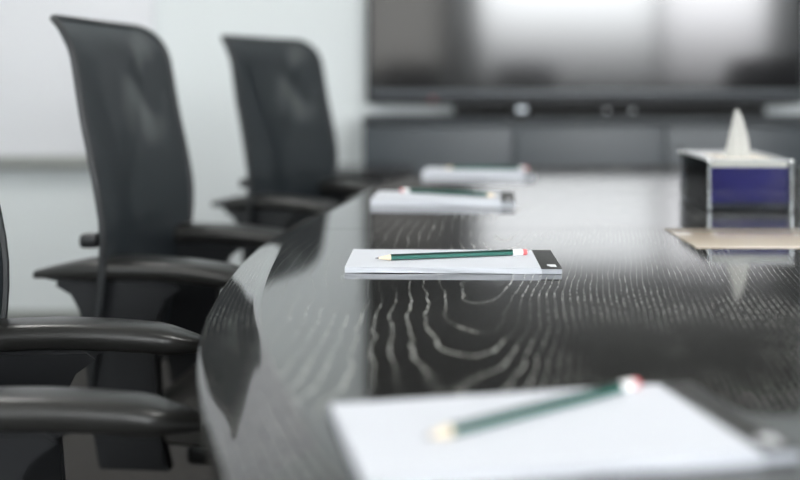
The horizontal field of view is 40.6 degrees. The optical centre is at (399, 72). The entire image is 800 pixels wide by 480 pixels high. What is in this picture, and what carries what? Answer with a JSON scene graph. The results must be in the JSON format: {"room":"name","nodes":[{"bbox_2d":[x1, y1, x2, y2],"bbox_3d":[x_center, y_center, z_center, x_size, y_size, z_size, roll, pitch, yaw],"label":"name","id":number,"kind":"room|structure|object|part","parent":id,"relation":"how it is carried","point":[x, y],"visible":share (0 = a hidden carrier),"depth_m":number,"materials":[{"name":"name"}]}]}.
{"room":"conference room","nodes":[
{"label":"conference room","id":0,"kind":"room"},
{"bbox_2d":[62,358,212,479],"bbox_3d":[0.900,1.020,0.400,7.200,0.100,7.400,0,0,0],"label":"floor","id":1,"kind":"structure","parent":0,"point":[80,454],"depth_m":2.67,"materials":[{"name":"carpet"}]},
{"bbox_2d":[0,206,200,479],"bbox_3d":[-0.218,0.440,1.122,0.671,1.059,0.450,0,0,-9],"label":"office chair","id":2,"kind":"object","parent":1,"relation":"on","point":[41,357],"visible":0.97,"depth_m":1.19,"materials":[{"name":"black plastic"}]},
{"bbox_3d":[-0.475,0.218,1.064,0.107,0.616,0.362,0,0,-9],"label":"backrest frame","id":3,"kind":"part","parent":2,"relation":"part of","materials":[{"name":"black"}]},
{"bbox_3d":[-0.396,0.299,1.217,0.350,0.042,0.061,0,0,-9],"label":"armrest","id":4,"kind":"part","parent":2,"relation":"part of","materials":[{"name":"black plastic"}]},
{"bbox_3d":[-0.352,0.299,0.942,0.350,0.042,0.061,0,0,-9],"label":"armrest","id":5,"kind":"part","parent":2,"relation":"part of","materials":[{"name":"black plastic"}]},
{"bbox_2d":[33,14,284,470],"bbox_3d":[-0.199,0.440,1.816,0.671,1.059,0.588,0,0,6],"label":"office chair","id":6,"kind":"object","parent":1,"relation":"on","point":[153,262],"visible":0.62,"depth_m":1.71,"materials":[{"name":"black fabric"}]},
{"bbox_3d":[-0.463,0.218,1.819,0.107,0.616,0.473,0,0,5],"label":"backrest frame","id":7,"kind":"part","parent":6,"relation":"part of","materials":[{"name":"black"}]},
{"bbox_3d":[-0.379,0.299,1.628,0.350,0.042,0.080,0,0,6],"label":"armrest","id":8,"kind":"part","parent":6,"relation":"part of","materials":[{"name":"black plastic"}]},
{"bbox_3d":[-0.160,0.532,1.790,0.470,0.076,0.430,0,0,5],"label":"seat","id":9,"kind":"part","parent":6,"relation":"part of","materials":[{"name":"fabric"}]},
{"bbox_3d":[-0.344,0.299,1.990,0.350,0.042,0.080,0,0,5],"label":"armrest","id":10,"kind":"part","parent":6,"relation":"part of","materials":[{"name":"black plastic"}]},
{"bbox_2d":[211,34,382,262],"bbox_3d":[-0.046,0.440,2.587,0.671,1.059,0.588,0,0,22],"label":"office chair","id":11,"kind":"object","parent":1,"relation":"on","point":[289,141],"visible":0.48,"depth_m":2.62,"materials":[{"name":"black fabric"}]},
{"bbox_3d":[-0.272,0.299,2.458,0.350,0.042,0.080,0,0,22],"label":"armrest","id":12,"kind":"part","parent":11,"relation":"part of","materials":[{"name":"black plastic"}]},
{"bbox_3d":[-0.299,0.218,2.665,0.107,0.616,0.473,0,0,22],"label":"backrest frame","id":13,"kind":"part","parent":11,"relation":"part of","materials":[{"name":"black"}]},
{"bbox_3d":[-0.135,0.299,2.795,0.350,0.042,0.080,0,0,22],"label":"armrest","id":14,"kind":"part","parent":11,"relation":"part of","materials":[{"name":"black plastic"}]},
{"bbox_2d":[337,163,414,183],"bbox_3d":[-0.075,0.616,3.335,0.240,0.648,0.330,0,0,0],"label":"office chair","id":15,"kind":"object","parent":1,"relation":"on","point":[383,173],"visible":0.1,"depth_m":3.20,"materials":[{"name":"black plastic"}]},
{"bbox_2d":[196,164,799,479],"bbox_3d":[0.685,0.594,1.440,1.775,0.752,2.441,0,0,0],"label":"conference table","id":16,"kind":"object","parent":1,"relation":"on","point":[654,285],"visible":0.84,"depth_m":0.98,"materials":[{"name":"black wood"}]},
{"bbox_2d":[370,191,514,206],"bbox_3d":[0.075,0.214,1.843,0.238,0.012,0.128,0,0,5],"label":"notepad","id":17,"kind":"object","parent":16,"relation":"on","point":[504,199],"visible":1,"depth_m":1.79,"materials":[{"name":"grey paper"}]},
{"bbox_2d":[400,188,497,196],"bbox_3d":[0.083,0.206,1.855,0.182,0.008,0.008,0,0,26],"label":"pencil","id":18,"kind":"object","parent":17,"relation":"on","point":[404,190],"visible":1,"depth_m":1.85,"materials":[{"name":"green"}]},
{"bbox_2d":[345,249,561,273],"bbox_3d":[0.060,0.216,1.244,0.238,0.007,0.121,0,0,2],"label":"notepad","id":19,"kind":"object","parent":16,"relation":"on","point":[360,260],"visible":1,"depth_m":1.21,"materials":[{"name":"grey paper"}]},
{"bbox_2d":[376,249,526,260],"bbox_3d":[0.060,0.210,1.245,0.182,0.008,0.008,0,0,-13],"label":"pencil","id":20,"kind":"object","parent":19,"relation":"on","point":[513,252],"visible":1,"depth_m":1.24,"materials":[{"name":"green wood"}]},
{"bbox_2d":[422,167,535,177],"bbox_3d":[0.171,0.214,2.325,0.238,0.012,0.128,0,0,6],"label":"notepad","id":21,"kind":"object","parent":16,"relation":"on","point":[428,171],"visible":0.95,"depth_m":2.27,"materials":[{"name":"grey paper"}]},
{"bbox_2d":[444,166,527,169],"bbox_3d":[0.185,0.206,2.344,0.182,0.008,0.008,0,0,6],"label":"pencil","id":22,"kind":"object","parent":21,"relation":"on","point":[449,167],"visible":1,"depth_m":2.34,"materials":[{"name":"green"}]},
{"bbox_2d":[330,382,799,479],"bbox_3d":[0.091,0.216,0.652,0.250,0.008,0.136,0,0,-12],"label":"notepad","id":23,"kind":"object","parent":16,"relation":"on","point":[675,426],"visible":1,"depth_m":0.63,"materials":[{"name":"grey paper"}]},
{"bbox_2d":[425,378,640,437],"bbox_3d":[0.087,0.209,0.674,0.182,0.008,0.008,0,0,-37],"label":"pencil","id":24,"kind":"object","parent":23,"relation":"on","point":[627,385],"visible":1,"depth_m":0.67,"materials":[{"name":"green wood"}]},
{"bbox_2d":[678,150,793,210],"bbox_3d":[0.560,0.178,1.814,0.138,0.082,0.210,0,0,2],"label":"tissue box","id":25,"kind":"object","parent":16,"relation":"on","point":[710,180],"visible":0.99,"depth_m":1.72,"materials":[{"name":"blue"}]},
{"bbox_3d":[0.499,0.178,1.917,0.003,0.079,0.003,0,0,2],"label":"corner post","id":26,"kind":"part","parent":25,"relation":"part of","materials":[{"name":"silver metal"}]},
{"bbox_3d":[0.492,0.178,1.716,0.003,0.079,0.003,0,0,2],"label":"corner post","id":27,"kind":"part","parent":25,"relation":"part of","materials":[{"name":"silver metal"}]},
{"bbox_3d":[0.560,0.139,1.814,0.131,0.002,0.205,0,0,2],"label":"lid","id":28,"kind":"part","parent":25,"relation":"part of","materials":[{"name":"grey plastic"}]},
{"bbox_2d":[724,109,750,157],"bbox_3d":[0.562,0.102,1.801,0.040,0.083,0.032,0,0,30],"label":"tissue","id":29,"kind":"object","parent":25,"relation":"on","point":[738,142],"visible":0.97,"depth_m":1.80,"materials":[{"name":"grey paper"}]},
{"bbox_3d":[0.621,0.178,1.712,0.003,0.079,0.003,0,0,2],"label":"corner post","id":30,"kind":"part","parent":25,"relation":"part of","materials":[{"name":"silver metal"}]},
{"bbox_2d":[362,114,799,175],"bbox_3d":[1.137,0.560,3.782,2.527,0.820,0.416,0,0,0],"label":"credenza","id":31,"kind":"object","parent":1,"relation":"on","point":[422,140],"visible":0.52,"depth_m":3.60,"materials":[{"name":"grey paint"}]},
{"bbox_3d":[0.126,0.541,3.610,0.497,0.718,0.020,0,0,0],"label":"door","id":32,"kind":"part","parent":31,"relation":"part of","materials":[{"name":"grey paint"}]},
{"bbox_2d":[512,105,529,116],"bbox_3d":[0.415,0.130,3.700,0.056,0.041,0.056,0,0,37],"label":"camera","id":33,"kind":"object","parent":31,"relation":"on","point":[520,110],"visible":1,"depth_m":3.69,"materials":[{"name":"silver"}]},
{"bbox_2d":[516,107,526,111],"bbox_3d":[0.415,0.124,3.688,0.038,0.017,0.017,0,0,0],"label":"light","id":34,"kind":"object","parent":33,"relation":"on","point":[518,109],"depth_m":3.68,"materials":[{"name":"white"}]},
{"bbox_2d":[362,114,799,124],"bbox_3d":[1.137,0.163,3.795,2.527,0.025,0.390,0,0,0],"label":"countertop","id":35,"kind":"structure","parent":31,"relation":"on","point":[368,119],"depth_m":3.60,"materials":[{"name":"grey paint"}]},
{"bbox_3d":[0.631,0.541,3.610,0.497,0.718,0.020,0,0,0],"label":"door","id":36,"kind":"part","parent":31,"relation":"part of","materials":[{"name":"grey paint"}]},
{"bbox_2d":[453,105,764,115],"bbox_3d":[0.730,0.131,3.799,1.080,0.038,0.102,0,0,0],"label":"soundbar","id":37,"kind":"object","parent":31,"relation":"on","point":[481,110],"visible":0.98,"depth_m":3.75,"materials":[{"name":"black"}]},
{"bbox_3d":[1.137,0.541,3.610,0.497,0.718,0.020,0,0,0],"label":"door","id":38,"kind":"part","parent":31,"relation":"part of","materials":[{"name":"grey paint"}]},
{"bbox_2d":[0,0,799,310],"bbox_3d":[0.900,-0.430,4.050,7.200,2.800,0.100,0,0,0],"label":"wall","id":39,"kind":"structure","parent":0,"point":[46,212],"depth_m":4.00,"materials":[{"name":"white paint"}]},
{"bbox_2d":[7,311,80,317],"bbox_3d":[0.900,0.925,3.994,7.000,0.090,0.012,0,0,0],"label":"baseboard","id":40,"kind":"structure","parent":39,"relation":"attached to","point":[11,314],"depth_m":3.99,"materials":[{"name":"silver metal"}]},
{"bbox_2d":[0,0,155,168],"bbox_3d":[-1.735,-0.460,3.970,1.662,1.620,0.060,0,0,0],"label":"whiteboard","id":41,"kind":"object","parent":39,"relation":"attached to","point":[40,127],"visible":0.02,"depth_m":3.98,"materials":[{"name":"white ceramic"}]},
{"bbox_2d":[0,156,88,168],"bbox_3d":[-1.735,0.328,3.970,1.630,0.045,0.060,0,0,0],"label":"tray","id":42,"kind":"object","parent":41,"relation":"on","point":[6,162],"depth_m":3.94,"materials":[{"name":"silver metal"}]},
{"bbox_3d":[-1.735,-0.470,3.987,1.662,1.600,0.026,0,0,0],"label":"frame","id":43,"kind":"part","parent":41,"relation":"part of","materials":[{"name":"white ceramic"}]},
{"bbox_2d":[367,0,799,103],"bbox_3d":[0.675,-0.347,3.955,1.590,0.919,0.090,0,0,0],"label":"television","id":44,"kind":"object","parent":39,"relation":"attached to","point":[419,51],"visible":1,"depth_m":3.92,"materials":[{"name":"black"}]},
{"bbox_3d":[0.675,0.071,3.921,1.566,0.022,0.019,0,0,0],"label":"trim","id":45,"kind":"part","parent":44,"relation":"part of","materials":[{"name":"grey plastic"}]}
]}

